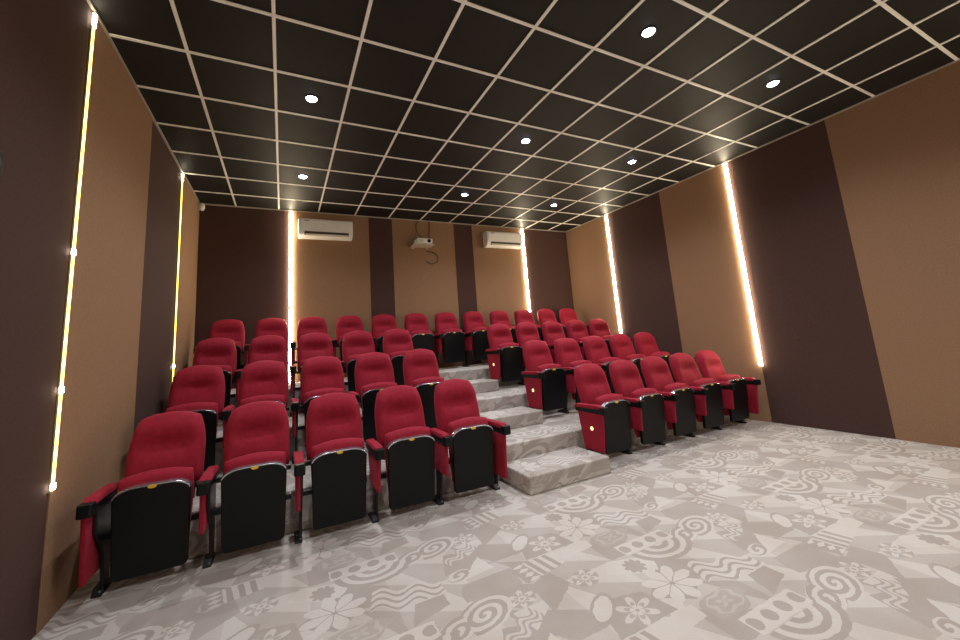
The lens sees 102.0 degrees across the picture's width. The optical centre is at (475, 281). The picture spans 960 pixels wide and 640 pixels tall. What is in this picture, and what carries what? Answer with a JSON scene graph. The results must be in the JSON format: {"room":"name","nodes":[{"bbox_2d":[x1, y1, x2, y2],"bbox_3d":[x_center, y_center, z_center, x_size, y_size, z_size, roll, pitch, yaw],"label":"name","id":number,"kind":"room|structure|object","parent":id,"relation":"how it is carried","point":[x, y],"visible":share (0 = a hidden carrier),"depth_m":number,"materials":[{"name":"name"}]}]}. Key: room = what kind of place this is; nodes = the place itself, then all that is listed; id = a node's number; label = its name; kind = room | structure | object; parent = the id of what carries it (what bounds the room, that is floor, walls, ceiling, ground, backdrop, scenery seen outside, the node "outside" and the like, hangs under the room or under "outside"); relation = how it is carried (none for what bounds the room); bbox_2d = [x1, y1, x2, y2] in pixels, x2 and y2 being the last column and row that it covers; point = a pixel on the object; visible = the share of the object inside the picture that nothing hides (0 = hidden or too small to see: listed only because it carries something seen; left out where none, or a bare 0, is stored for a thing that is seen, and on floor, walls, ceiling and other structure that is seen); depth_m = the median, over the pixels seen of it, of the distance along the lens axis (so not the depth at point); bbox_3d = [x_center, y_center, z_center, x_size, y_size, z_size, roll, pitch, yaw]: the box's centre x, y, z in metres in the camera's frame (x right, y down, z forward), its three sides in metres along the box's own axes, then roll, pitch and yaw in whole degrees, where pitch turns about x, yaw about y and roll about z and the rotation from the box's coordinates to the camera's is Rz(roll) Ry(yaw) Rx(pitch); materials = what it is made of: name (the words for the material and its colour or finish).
{"room":"auditorium","nodes":[
{"label":"auditorium","id":0,"kind":"room"},
{"bbox_2d":[0,0,198,639],"bbox_3d":[-2.042,-0.123,1.341,0.156,3.863,9.784,0,-10,-26],"label":"wall","id":1,"kind":"structure","parent":0,"point":[118,372],"depth_m":2.37,"materials":[{"name":"paint"}]},
{"bbox_2d":[0,151,3,177],"bbox_3d":[-2.098,-0.522,1.679,0.049,0.120,0.100,0,-10,-26],"label":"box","id":2,"kind":"object","parent":1,"relation":"attached to","point":[1,152],"visible":1,"depth_m":1.72,"materials":[{"name":"black plastic"}]},
{"bbox_2d":[48,12,96,492],"bbox_3d":[-2.471,-0.320,2.398,0.020,3.033,0.026,0,-10,-26],"label":"led strip","id":3,"kind":"object","parent":1,"relation":"attached to","point":[52,485],"visible":1,"depth_m":2.36,"materials":[{"name":"plastic"}]},
{"bbox_2d":[171,173,183,384],"bbox_3d":[-3.626,-0.033,4.726,0.020,2.723,0.026,0,-10,-26],"label":"led strip","id":4,"kind":"object","parent":1,"relation":"attached to","point":[182,174],"visible":0.82,"depth_m":4.72,"materials":[{"name":"plastic"}]},
{"bbox_2d":[198,203,204,210],"bbox_3d":[-4.161,-1.130,5.901,0.087,0.126,0.074,0,-10,-26],"label":"sensor","id":5,"kind":"object","parent":1,"relation":"attached to","point":[201,206],"visible":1,"depth_m":5.88,"materials":[{"name":"white plastic"}]},
{"bbox_2d":[194,205,573,388],"bbox_3d":[-0.970,0.728,7.333,7.406,3.863,0.156,0,-10,-26],"label":"wall","id":6,"kind":"structure","parent":0,"point":[243,261],"depth_m":6.92,"materials":[{"name":"paint"}]},
{"bbox_2d":[289,212,291,382],"bbox_3d":[-3.010,0.210,6.321,0.044,2.803,0.026,0,-10,-26],"label":"led strip","id":7,"kind":"object","parent":6,"relation":"attached to","point":[290,213],"visible":0.79,"depth_m":6.33,"materials":[{"name":"plastic"}]},
{"bbox_2d":[298,218,352,240],"bbox_3d":[-2.562,-0.888,6.644,0.860,0.324,0.209,0,-10,-26],"label":"air conditioner","id":8,"kind":"object","parent":6,"relation":"attached to","point":[316,229],"visible":1,"depth_m":6.56,"materials":[{"name":"white plastic"}]},
{"bbox_2d":[304,231,348,236],"bbox_3d":[-2.515,-0.802,6.571,0.700,0.064,0.050,0,-10,-26],"label":"outlet","id":9,"kind":"object","parent":8,"relation":"attached to","point":[306,233],"depth_m":6.56,"materials":[{"name":"white plastic"}]},
{"bbox_2d":[410,243,433,249],"bbox_3d":[-1.014,-0.660,7.346,0.400,0.051,0.250,0,-10,-26],"label":"shelf","id":10,"kind":"object","parent":6,"relation":"attached to","point":[416,245],"visible":1,"depth_m":7.32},
{"bbox_2d":[414,238,431,243],"bbox_3d":[-0.991,-0.743,7.347,0.300,0.108,0.218,0,-10,-26],"label":"projector","id":11,"kind":"object","parent":10,"relation":"on","point":[418,240],"visible":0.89,"depth_m":7.27,"materials":[{"name":"white plastic"}]},
{"bbox_2d":[426,251,438,263],"bbox_3d":[-0.842,-0.463,7.521,0.255,0.267,0.027,0,-10,-26],"label":"cable","id":12,"kind":"object","parent":10,"relation":"hanging from","point":[426,251],"visible":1,"depth_m":7.53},
{"bbox_2d":[483,231,522,248],"bbox_3d":[0.574,-0.873,8.198,0.860,0.324,0.209,0,-10,-26],"label":"air conditioner","id":13,"kind":"object","parent":6,"relation":"attached to","point":[502,240],"visible":1,"depth_m":8.10,"materials":[{"name":"white plastic"}]},
{"bbox_2d":[491,241,519,245],"bbox_3d":[0.621,-0.786,8.125,0.700,0.064,0.050,0,-10,-26],"label":"outlet","id":14,"kind":"object","parent":13,"relation":"attached to","point":[493,243],"depth_m":8.12,"materials":[{"name":"white plastic"}]},
{"bbox_2d":[521,229,530,311],"bbox_3d":[1.097,0.028,8.394,0.044,2.393,0.026,0,-10,-26],"label":"led strip","id":15,"kind":"object","parent":6,"relation":"attached to","point":[523,246],"visible":0.64,"depth_m":8.42,"materials":[{"name":"plastic"}]},
{"bbox_2d":[32,419,959,639],"bbox_3d":[1.341,1.772,2.659,7.506,0.150,10.184,0,-10,-26],"label":"floor","id":16,"kind":"structure","parent":0,"point":[755,529],"depth_m":2.37,"materials":[{"name":"carpet"}]},
{"bbox_2d":[75,411,205,598],"bbox_3d":[-2.126,1.412,2.545,0.545,1.015,0.581,0,-10,-26],"label":"chair","id":17,"kind":"object","parent":16,"relation":"on","point":[137,525],"visible":0.98,"depth_m":2.44,"materials":[{"name":"red fabric"},{"name":"black plastic"},{"name":"black steel"}]},
{"bbox_2d":[117,467,193,522],"bbox_3d":[-2.059,1.484,2.504,0.391,0.526,0.151,0,-10,-26],"label":"seat cushion","id":18,"kind":"object","parent":17,"relation":"on","point":[184,473],"depth_m":2.50,"materials":[{"name":"plastic"}]},
{"bbox_2d":[196,401,290,568],"bbox_3d":[-1.627,1.415,2.792,0.545,1.015,0.581,0,-10,-26],"label":"chair","id":19,"kind":"object","parent":16,"relation":"on","point":[252,511],"visible":1,"depth_m":2.70,"materials":[{"name":"red fabric"},{"name":"black plastic"},{"name":"black steel"}]},
{"bbox_2d":[223,451,285,474],"bbox_3d":[-1.560,1.486,2.751,0.391,0.526,0.151,0,-10,-26],"label":"seat cushion","id":20,"kind":"object","parent":19,"relation":"on","point":[266,456],"depth_m":2.73,"materials":[{"name":"fabric"}]},
{"bbox_2d":[293,392,366,543],"bbox_3d":[-1.128,1.417,3.040,0.545,1.015,0.581,0,-10,-26],"label":"chair","id":21,"kind":"object","parent":16,"relation":"on","point":[337,454],"visible":1,"depth_m":2.94,"materials":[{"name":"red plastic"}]},
{"bbox_2d":[311,438,363,479],"bbox_3d":[-1.060,1.488,2.999,0.391,0.526,0.151,0,-10,-26],"label":"seat cushion","id":22,"kind":"object","parent":21,"relation":"on","point":[343,443],"depth_m":2.97,"materials":[{"name":"plastic"}]},
{"bbox_2d":[218,363,526,422],"bbox_3d":[-0.571,1.959,6.516,7.106,0.930,1.234,0,-10,-26],"label":"platform","id":23,"kind":"object","parent":16,"relation":"on","point":[475,371],"visible":0.03,"depth_m":6.12,"materials":[{"name":"carpet"}]},
{"bbox_2d":[193,319,244,383],"bbox_3d":[-3.540,1.014,5.407,0.551,1.015,0.581,0,-10,-26],"label":"chair","id":24,"kind":"object","parent":23,"relation":"on","point":[233,329],"visible":0.33,"depth_m":5.59,"materials":[{"name":"red fabric"},{"name":"black plastic"},{"name":"black steel"}]},
{"bbox_2d":[244,318,288,365],"bbox_3d":[-3.031,1.016,5.660,0.551,1.015,0.581,0,-10,-26],"label":"chair","id":25,"kind":"object","parent":23,"relation":"on","point":[268,326],"visible":0.37,"depth_m":5.85,"materials":[{"name":"red fabric"}]},
{"bbox_2d":[290,316,326,364],"bbox_3d":[-2.522,1.019,5.912,0.551,1.015,0.581,0,-10,-26],"label":"chair","id":26,"kind":"object","parent":23,"relation":"on","point":[312,324],"visible":0.37,"depth_m":6.08,"materials":[{"name":"red fabric"}]},
{"bbox_2d":[331,315,363,372],"bbox_3d":[-2.013,1.021,6.164,0.551,1.015,0.581,0,-10,-26],"label":"chair","id":27,"kind":"object","parent":23,"relation":"on","point":[348,323],"visible":0.42,"depth_m":6.31,"materials":[{"name":"red fabric"}]},
{"bbox_2d":[371,314,397,352],"bbox_3d":[-1.504,1.024,6.416,0.551,1.015,0.581,0,-10,-26],"label":"chair","id":28,"kind":"object","parent":23,"relation":"on","point":[381,323],"visible":0.41,"depth_m":6.55,"materials":[{"name":"red fabric"}]},
{"bbox_2d":[376,333,383,351],"bbox_3d":[-1.434,1.095,6.377,0.391,0.526,0.151,0,-10,-26],"label":"seat cushion","id":29,"kind":"object","parent":28,"relation":"on","point":[379,344],"depth_m":6.23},
{"bbox_2d":[404,313,433,351],"bbox_3d":[-0.995,1.026,6.668,0.551,1.015,0.581,0,-10,-26],"label":"chair","id":30,"kind":"object","parent":23,"relation":"on","point":[417,325],"visible":0.5,"depth_m":6.68,"materials":[{"name":"red fabric"}]},
{"bbox_2d":[410,330,431,336],"bbox_3d":[-0.925,1.098,6.629,0.391,0.526,0.151,0,-10,-26],"label":"seat cushion","id":31,"kind":"object","parent":30,"relation":"on","point":[412,334],"depth_m":6.59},
{"bbox_2d":[433,312,464,367],"bbox_3d":[-0.486,1.029,6.921,0.551,1.015,0.581,0,-10,-26],"label":"chair","id":32,"kind":"object","parent":23,"relation":"on","point":[448,335],"visible":0.95,"depth_m":6.81,"materials":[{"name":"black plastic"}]},
{"bbox_2d":[442,329,461,355],"bbox_3d":[-0.416,1.100,6.881,0.391,0.526,0.151,0,-10,-26],"label":"seat cushion","id":33,"kind":"object","parent":32,"relation":"on","point":[451,343],"depth_m":6.79,"materials":[{"name":"plastic"}]},
{"bbox_2d":[462,311,489,366],"bbox_3d":[0.023,1.031,7.173,0.551,1.015,0.581,0,-10,-26],"label":"chair","id":34,"kind":"object","parent":23,"relation":"on","point":[476,337],"visible":0.82,"depth_m":7.04,"materials":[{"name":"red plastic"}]},
{"bbox_2d":[471,327,486,356],"bbox_3d":[0.093,1.103,7.133,0.391,0.526,0.151,0,-10,-26],"label":"seat cushion","id":35,"kind":"object","parent":34,"relation":"on","point":[479,340],"depth_m":7.02,"materials":[{"name":"plastic"}]},
{"bbox_2d":[489,310,517,342],"bbox_3d":[0.532,1.034,7.425,0.551,1.015,0.581,0,-10,-26],"label":"chair","id":36,"kind":"object","parent":23,"relation":"on","point":[496,317],"visible":0.23,"depth_m":7.59,"materials":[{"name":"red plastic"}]},
{"bbox_2d":[514,310,543,340],"bbox_3d":[1.041,1.036,7.677,0.551,1.015,0.581,0,-10,-26],"label":"chair","id":37,"kind":"object","parent":23,"relation":"on","point":[520,316],"visible":0.27,"depth_m":7.84,"materials":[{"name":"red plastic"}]},
{"bbox_2d":[537,309,566,337],"bbox_3d":[1.550,1.039,7.929,0.551,1.015,0.581,0,-10,-26],"label":"chair","id":38,"kind":"object","parent":23,"relation":"on","point":[544,315],"visible":0.25,"depth_m":8.10,"materials":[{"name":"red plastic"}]},
{"bbox_2d":[559,308,591,337],"bbox_3d":[2.099,1.042,8.202,0.642,1.015,0.581,0,-10,-26],"label":"chair","id":39,"kind":"object","parent":23,"relation":"on","point":[566,314],"visible":0.21,"depth_m":8.34,"materials":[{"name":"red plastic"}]},
{"bbox_2d":[203,384,575,472],"bbox_3d":[-0.055,1.918,5.476,7.106,0.620,1.070,0,-10,-26],"label":"platform","id":40,"kind":"object","parent":16,"relation":"on","point":[514,395],"visible":0.02,"depth_m":5.08,"materials":[{"name":"carpet"}]},
{"bbox_2d":[173,338,236,415],"bbox_3d":[-3.073,1.148,4.458,0.545,1.015,0.581,0,-10,-26],"label":"chair","id":41,"kind":"object","parent":40,"relation":"on","point":[219,352],"visible":0.39,"depth_m":4.63,"materials":[{"name":"red fabric"},{"name":"black plastic"},{"name":"black steel"}]},
{"bbox_2d":[212,365,231,383],"bbox_3d":[-3.006,1.219,4.418,0.391,0.526,0.151,0,-10,-26],"label":"seat cushion","id":42,"kind":"object","parent":41,"relation":"on","point":[224,367],"depth_m":4.47,"materials":[{"name":"fabric"}]},
{"bbox_2d":[234,335,287,399],"bbox_3d":[-2.574,1.150,4.706,0.545,1.015,0.581,0,-10,-26],"label":"chair","id":43,"kind":"object","parent":40,"relation":"on","point":[266,347],"visible":0.29,"depth_m":4.88,"materials":[{"name":"red fabric"},{"name":"black plastic"},{"name":"black steel"}]},
{"bbox_2d":[289,333,332,416],"bbox_3d":[-2.075,1.153,4.953,0.545,1.015,0.581,0,-10,-26],"label":"chair","id":44,"kind":"object","parent":40,"relation":"on","point":[311,345],"visible":0.43,"depth_m":5.10,"materials":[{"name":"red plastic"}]},
{"bbox_2d":[340,331,374,391],"bbox_3d":[-1.576,1.155,5.200,0.545,1.015,0.581,0,-10,-26],"label":"chair","id":45,"kind":"object","parent":40,"relation":"on","point":[355,344],"visible":0.49,"depth_m":5.32,"materials":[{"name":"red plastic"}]},
{"bbox_2d":[347,354,362,379],"bbox_3d":[-1.508,1.226,5.160,0.391,0.526,0.151,0,-10,-26],"label":"seat cushion","id":46,"kind":"object","parent":45,"relation":"on","point":[350,374],"depth_m":5.02,"materials":[{"name":"fabric"}]},
{"bbox_2d":[383,329,413,384],"bbox_3d":[-1.038,1.158,5.467,0.631,1.015,0.581,0,-10,-26],"label":"chair","id":47,"kind":"object","parent":40,"relation":"on","point":[396,342],"visible":0.29,"depth_m":5.56,"materials":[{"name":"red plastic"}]},
{"bbox_2d":[389,351,407,358],"bbox_3d":[-1.009,1.229,5.407,0.391,0.526,0.151,0,-10,-26],"label":"seat cushion","id":48,"kind":"object","parent":47,"relation":"on","point":[398,353],"depth_m":5.35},
{"bbox_2d":[467,378,498,392],"bbox_3d":[-0.198,1.585,5.802,0.970,0.155,0.480,0,-10,-26],"label":"step","id":49,"kind":"structure","parent":40,"relation":"on","point":[482,385],"depth_m":5.73,"materials":[{"name":"carpet"}]},
{"bbox_2d":[485,324,522,381],"bbox_3d":[0.459,1.165,6.209,0.539,1.015,0.581,0,-10,-26],"label":"chair","id":50,"kind":"object","parent":40,"relation":"on","point":[505,357],"visible":0.99,"depth_m":6.10,"materials":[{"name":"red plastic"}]},
{"bbox_2d":[497,343,518,376],"bbox_3d":[0.524,1.236,6.167,0.391,0.526,0.151,0,-10,-26],"label":"seat cushion","id":51,"kind":"object","parent":50,"relation":"on","point":[509,361],"depth_m":6.06,"materials":[{"name":"plastic"}]},
{"bbox_2d":[515,322,550,384],"bbox_3d":[0.947,1.168,6.451,0.539,1.015,0.581,0,-10,-26],"label":"chair","id":52,"kind":"object","parent":40,"relation":"on","point":[525,331],"visible":0.28,"depth_m":6.60,"materials":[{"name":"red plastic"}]},
{"bbox_2d":[541,321,564,363],"bbox_3d":[1.436,1.170,6.693,0.539,1.015,0.581,0,-10,-26],"label":"chair","id":53,"kind":"object","parent":40,"relation":"on","point":[552,331],"visible":0.31,"depth_m":6.83,"materials":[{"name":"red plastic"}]},
{"bbox_2d":[566,320,588,359],"bbox_3d":[1.924,1.173,6.935,0.539,1.015,0.581,0,-10,-26],"label":"chair","id":54,"kind":"object","parent":40,"relation":"on","point":[576,329],"visible":0.38,"depth_m":7.07,"materials":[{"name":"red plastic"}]},
{"bbox_2d":[588,319,631,356],"bbox_3d":[2.448,1.175,7.194,0.619,1.015,0.581,0,-10,-26],"label":"chair","id":55,"kind":"object","parent":40,"relation":"on","point":[598,327],"visible":0.3,"depth_m":7.31,"materials":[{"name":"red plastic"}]},
{"bbox_2d":[365,385,434,522],"bbox_3d":[-0.629,1.420,3.287,0.545,1.015,0.581,0,-10,-26],"label":"chair","id":56,"kind":"object","parent":16,"relation":"on","point":[406,445],"visible":1,"depth_m":3.19,"materials":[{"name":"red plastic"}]},
{"bbox_2d":[385,426,430,483],"bbox_3d":[-0.561,1.491,3.246,0.391,0.526,0.151,0,-10,-26],"label":"seat cushion","id":57,"kind":"object","parent":56,"relation":"on","point":[422,475],"depth_m":3.17,"materials":[{"name":"plastic"}]},
{"bbox_2d":[85,409,729,585],"bbox_3d":[0.418,1.893,4.520,7.106,0.310,1.040,0,-10,-26],"label":"platform","id":58,"kind":"object","parent":16,"relation":"on","point":[558,430],"visible":0.07,"depth_m":3.61,"materials":[{"name":"carpet"}]},
{"bbox_2d":[143,365,224,471],"bbox_3d":[-2.604,1.282,3.510,0.545,1.015,0.581,0,-10,-26],"label":"chair","id":59,"kind":"object","parent":58,"relation":"on","point":[200,389],"visible":0.48,"depth_m":3.64,"materials":[{"name":"red fabric"},{"name":"black plastic"},{"name":"black steel"}]},
{"bbox_2d":[165,402,217,436],"bbox_3d":[-2.537,1.353,3.470,0.391,0.526,0.151,0,-10,-26],"label":"seat cushion","id":60,"kind":"object","parent":59,"relation":"on","point":[212,406],"depth_m":3.47,"materials":[{"name":"fabric"}]},
{"bbox_2d":[221,360,288,447],"bbox_3d":[-2.105,1.284,3.758,0.545,1.015,0.581,0,-10,-26],"label":"chair","id":61,"kind":"object","parent":58,"relation":"on","point":[265,380],"visible":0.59,"depth_m":3.91,"materials":[{"name":"red fabric"},{"name":"black plastic"},{"name":"black steel"}]},
{"bbox_2d":[239,394,284,406],"bbox_3d":[-2.037,1.355,3.717,0.391,0.526,0.151,0,-10,-26],"label":"seat cushion","id":62,"kind":"object","parent":61,"relation":"on","point":[281,398],"depth_m":3.71,"materials":[{"name":"fabric"}]},
{"bbox_2d":[291,356,344,463],"bbox_3d":[-1.606,1.287,4.005,0.545,1.015,0.581,0,-10,-26],"label":"chair","id":63,"kind":"object","parent":58,"relation":"on","point":[320,375],"visible":0.56,"depth_m":4.12,"materials":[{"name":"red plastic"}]},
{"bbox_2d":[304,388,344,401],"bbox_3d":[-1.538,1.358,3.964,0.391,0.526,0.151,0,-10,-26],"label":"seat cushion","id":64,"kind":"object","parent":63,"relation":"on","point":[318,392],"depth_m":3.93,"materials":[{"name":"fabric"}]},
{"bbox_2d":[347,352,396,441],"bbox_3d":[-1.107,1.289,4.252,0.545,1.015,0.581,0,-10,-26],"label":"chair","id":65,"kind":"object","parent":58,"relation":"on","point":[374,372],"visible":0.59,"depth_m":4.32,"materials":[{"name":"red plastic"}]},
{"bbox_2d":[361,382,396,417],"bbox_3d":[-1.039,1.360,4.212,0.391,0.526,0.151,0,-10,-26],"label":"seat cushion","id":66,"kind":"object","parent":65,"relation":"on","point":[370,413],"depth_m":4.13,"materials":[{"name":"fabric"}]},
{"bbox_2d":[403,349,444,428],"bbox_3d":[-0.569,1.292,4.519,0.631,1.015,0.581,0,-10,-26],"label":"chair","id":67,"kind":"object","parent":58,"relation":"on","point":[420,366],"visible":0.42,"depth_m":4.57,"materials":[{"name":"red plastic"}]},
{"bbox_2d":[412,377,443,386],"bbox_3d":[-0.540,1.363,4.459,0.391,0.526,0.151,0,-10,-26],"label":"seat cushion","id":68,"kind":"object","parent":67,"relation":"on","point":[415,383],"depth_m":4.42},
{"bbox_2d":[480,406,542,428],"bbox_3d":[0.293,1.711,4.810,0.970,0.155,0.480,0,-10,-26],"label":"step","id":69,"kind":"structure","parent":58,"relation":"on","point":[520,416],"depth_m":4.73,"materials":[{"name":"carpet"}]},
{"bbox_2d":[521,340,566,410],"bbox_3d":[0.928,1.299,5.261,0.539,1.015,0.581,0,-10,-26],"label":"chair","id":70,"kind":"object","parent":58,"relation":"on","point":[545,381],"visible":0.96,"depth_m":5.15,"materials":[{"name":"red fabric"},{"name":"black plastic"},{"name":"black metal"}]},
{"bbox_2d":[536,363,560,371],"bbox_3d":[0.993,1.370,5.219,0.391,0.526,0.151,0,-10,-26],"label":"seat cushion","id":71,"kind":"object","parent":70,"relation":"on","point":[541,368],"depth_m":5.18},
{"bbox_2d":[554,338,591,412],"bbox_3d":[1.416,1.302,5.503,0.539,1.015,0.581,0,-10,-26],"label":"chair","id":72,"kind":"object","parent":58,"relation":"on","point":[568,354],"visible":0.56,"depth_m":5.57,"materials":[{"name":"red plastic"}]},
{"bbox_2d":[569,360,591,399],"bbox_3d":[1.481,1.373,5.461,0.391,0.526,0.151,0,-10,-26],"label":"seat cushion","id":73,"kind":"object","parent":72,"relation":"on","point":[575,396],"depth_m":5.38,"materials":[{"name":"fabric"}]},
{"bbox_2d":[582,336,619,393],"bbox_3d":[1.905,1.304,5.745,0.539,1.015,0.581,0,-10,-26],"label":"chair","id":74,"kind":"object","parent":58,"relation":"on","point":[596,350],"visible":0.48,"depth_m":5.85,"materials":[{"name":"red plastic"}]},
{"bbox_2d":[598,357,619,363],"bbox_3d":[1.970,1.375,5.703,0.391,0.526,0.151,0,-10,-26],"label":"seat cushion","id":75,"kind":"object","parent":74,"relation":"on","point":[608,359],"depth_m":5.66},
{"bbox_2d":[609,334,647,387],"bbox_3d":[2.393,1.306,5.987,0.539,1.015,0.581,0,-10,-26],"label":"chair","id":76,"kind":"object","parent":58,"relation":"on","point":[621,345],"visible":0.44,"depth_m":6.10,"materials":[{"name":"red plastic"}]},
{"bbox_2d":[625,354,645,359],"bbox_3d":[2.458,1.378,5.945,0.391,0.526,0.151,0,-10,-26],"label":"seat cushion","id":77,"kind":"object","parent":76,"relation":"on","point":[635,356],"depth_m":5.91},
{"bbox_2d":[633,332,676,382],"bbox_3d":[2.917,1.309,6.246,0.619,1.015,0.581,0,-10,-26],"label":"chair","id":78,"kind":"object","parent":58,"relation":"on","point":[645,343],"visible":0.35,"depth_m":6.35,"materials":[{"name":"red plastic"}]},
{"bbox_2d":[650,351,669,355],"bbox_3d":[2.946,1.380,6.186,0.391,0.526,0.151,0,-10,-26],"label":"seat cushion","id":79,"kind":"object","parent":78,"relation":"on","point":[661,353],"depth_m":6.15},
{"bbox_2d":[430,379,510,505],"bbox_3d":[-0.092,1.423,3.553,0.631,1.015,0.581,0,-10,-26],"label":"chair","id":80,"kind":"object","parent":16,"relation":"on","point":[476,445],"visible":0.98,"depth_m":3.44,"materials":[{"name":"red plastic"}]},
{"bbox_2d":[448,417,487,482],"bbox_3d":[-0.062,1.494,3.493,0.391,0.526,0.151,0,-10,-26],"label":"seat cushion","id":81,"kind":"object","parent":80,"relation":"on","point":[473,468],"depth_m":3.40,"materials":[{"name":"plastic"}]},
{"bbox_2d":[502,446,610,494],"bbox_3d":[0.786,1.839,3.835,0.950,0.155,0.510,0,-10,-26],"label":"step","id":82,"kind":"structure","parent":16,"relation":"on","point":[540,473],"depth_m":3.68,"materials":[{"name":"carpet"}]},
{"bbox_2d":[574,363,631,454],"bbox_3d":[1.406,1.430,4.295,0.539,1.015,0.581,0,-10,-26],"label":"chair","id":83,"kind":"object","parent":16,"relation":"on","point":[604,416],"visible":0.97,"depth_m":4.18,"materials":[{"name":"red fabric"},{"name":"black plastic"},{"name":"black metal"}]},
{"bbox_2d":[594,394,623,404],"bbox_3d":[1.471,1.501,4.253,0.391,0.526,0.151,0,-10,-26],"label":"seat cushion","id":84,"kind":"object","parent":83,"relation":"on","point":[601,400],"depth_m":4.21,"materials":[{"name":"fabric"}]},
{"bbox_2d":[608,359,665,454],"bbox_3d":[1.894,1.432,4.537,0.539,1.015,0.581,0,-10,-26],"label":"chair","id":85,"kind":"object","parent":16,"relation":"on","point":[647,415],"visible":0.91,"depth_m":4.43,"materials":[{"name":"red fabric"},{"name":"black plastic"},{"name":"black metal"}]},
{"bbox_2d":[630,388,656,436],"bbox_3d":[1.959,1.503,4.495,0.391,0.526,0.151,0,-10,-26],"label":"seat cushion","id":86,"kind":"object","parent":85,"relation":"on","point":[649,418],"depth_m":4.39,"materials":[{"name":"fabric"}]},
{"bbox_2d":[640,356,696,445],"bbox_3d":[2.383,1.435,4.779,0.539,1.015,0.581,0,-10,-26],"label":"chair","id":87,"kind":"object","parent":16,"relation":"on","point":[679,401],"visible":0.88,"depth_m":4.68,"materials":[{"name":"red fabric"},{"name":"black plastic"},{"name":"black metal"}]},
{"bbox_2d":[663,383,687,428],"bbox_3d":[2.447,1.506,4.737,0.391,0.526,0.151,0,-10,-26],"label":"seat cushion","id":88,"kind":"object","parent":87,"relation":"on","point":[681,409],"depth_m":4.63,"materials":[{"name":"fabric"}]},
{"bbox_2d":[668,353,723,437],"bbox_3d":[2.871,1.437,5.021,0.539,1.015,0.581,0,-10,-26],"label":"chair","id":89,"kind":"object","parent":16,"relation":"on","point":[707,393],"visible":0.89,"depth_m":4.92,"materials":[{"name":"red fabric"},{"name":"black plastic"},{"name":"black metal"}]},
{"bbox_2d":[692,378,714,421],"bbox_3d":[2.936,1.508,4.979,0.391,0.526,0.151,0,-10,-26],"label":"seat cushion","id":90,"kind":"object","parent":89,"relation":"on","point":[710,400],"depth_m":4.87,"materials":[{"name":"fabric"}]},
{"bbox_2d":[694,350,760,429],"bbox_3d":[3.395,1.440,5.281,0.619,1.015,0.581,0,-10,-26],"label":"chair","id":91,"kind":"object","parent":16,"relation":"on","point":[739,394],"visible":0.86,"depth_m":5.18,"materials":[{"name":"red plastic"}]},
{"bbox_2d":[718,374,739,415],"bbox_3d":[3.424,1.511,5.221,0.391,0.526,0.151,0,-10,-26],"label":"seat cushion","id":92,"kind":"object","parent":91,"relation":"on","point":[728,377],"depth_m":5.11,"materials":[{"name":"fabric"}]},
{"bbox_2d":[91,0,959,230],"bbox_3d":[1.064,-2.085,3.257,7.506,0.150,10.184,0,-10,-26],"label":"ceiling","id":93,"kind":"structure","parent":0,"point":[480,40],"depth_m":3.78,"materials":[{"name":"black tile"}]},
{"bbox_2d":[298,174,307,178],"bbox_3d":[-2.374,-1.433,5.336,0.132,0.014,0.132,0,-10,-26],"label":"recessed light","id":94,"kind":"object","parent":93,"relation":"in","point":[301,176],"visible":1,"depth_m":5.33,"materials":[{"name":"white plastic"}]},
{"bbox_2d":[304,94,318,102],"bbox_3d":[-1.572,-1.741,3.720,0.132,0.014,0.132,0,-10,-26],"label":"recessed light","id":95,"kind":"object","parent":93,"relation":"in","point":[309,98],"visible":1,"depth_m":3.71,"materials":[{"name":"white plastic"}]},
{"bbox_2d":[520,138,530,143],"bbox_3d":[0.614,-1.730,4.804,0.132,0.014,0.132,0,-10,-26],"label":"recessed light","id":96,"kind":"object","parent":93,"relation":"in","point":[525,140],"visible":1,"depth_m":4.79,"materials":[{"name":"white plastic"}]},
{"bbox_2d":[109,0,959,229],"bbox_3d":[1.070,-2.008,3.245,7.106,0.010,9.784,0,-10,-26],"label":"ceiling grid","id":97,"kind":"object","parent":93,"relation":"attached to","point":[881,3],"depth_m":3.86,"materials":[{"name":"beige metal"}]},
{"bbox_2d":[627,160,636,163],"bbox_3d":[2.254,-1.722,5.616,0.132,0.014,0.132,0,-10,-26],"label":"recessed light","id":98,"kind":"object","parent":93,"relation":"in","point":[630,161],"visible":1,"depth_m":5.61,"materials":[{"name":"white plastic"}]},
{"bbox_2d":[640,26,656,38],"bbox_3d":[1.416,-2.038,3.188,0.132,0.014,0.132,0,-10,-26],"label":"recessed light","id":99,"kind":"object","parent":93,"relation":"in","point":[649,31],"visible":1,"depth_m":3.18,"materials":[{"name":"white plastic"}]},
{"bbox_2d":[765,79,780,87],"bbox_3d":[3.056,-2.030,4.000,0.132,0.014,0.132,0,-10,-26],"label":"recessed light","id":100,"kind":"object","parent":93,"relation":"in","point":[773,83],"visible":1,"depth_m":3.99,"materials":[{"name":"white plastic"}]},
{"bbox_2d":[566,61,959,447],"bbox_3d":[4.454,-0.091,4.560,0.156,3.863,9.784,0,-10,-26],"label":"wall","id":101,"kind":"structure","parent":0,"point":[848,220],"depth_m":4.79,"materials":[{"name":"paint"}]},
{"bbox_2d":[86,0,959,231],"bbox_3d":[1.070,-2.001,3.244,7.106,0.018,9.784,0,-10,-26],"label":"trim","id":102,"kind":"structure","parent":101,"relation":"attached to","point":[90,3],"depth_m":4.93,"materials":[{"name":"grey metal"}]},
{"bbox_2d":[605,215,621,332],"bbox_3d":[2.754,-0.173,7.795,0.026,2.413,0.044,0,-10,-26],"label":"led strip","id":103,"kind":"object","parent":101,"relation":"attached to","point":[606,216],"visible":1,"depth_m":7.78,"materials":[{"name":"plastic"}]},
{"bbox_2d":[723,163,762,365],"bbox_3d":[3.840,-0.301,5.606,0.026,2.983,0.044,0,-10,-26],"label":"led strip","id":104,"kind":"object","parent":101,"relation":"attached to","point":[726,171],"visible":1,"depth_m":5.58,"materials":[{"name":"plastic"}]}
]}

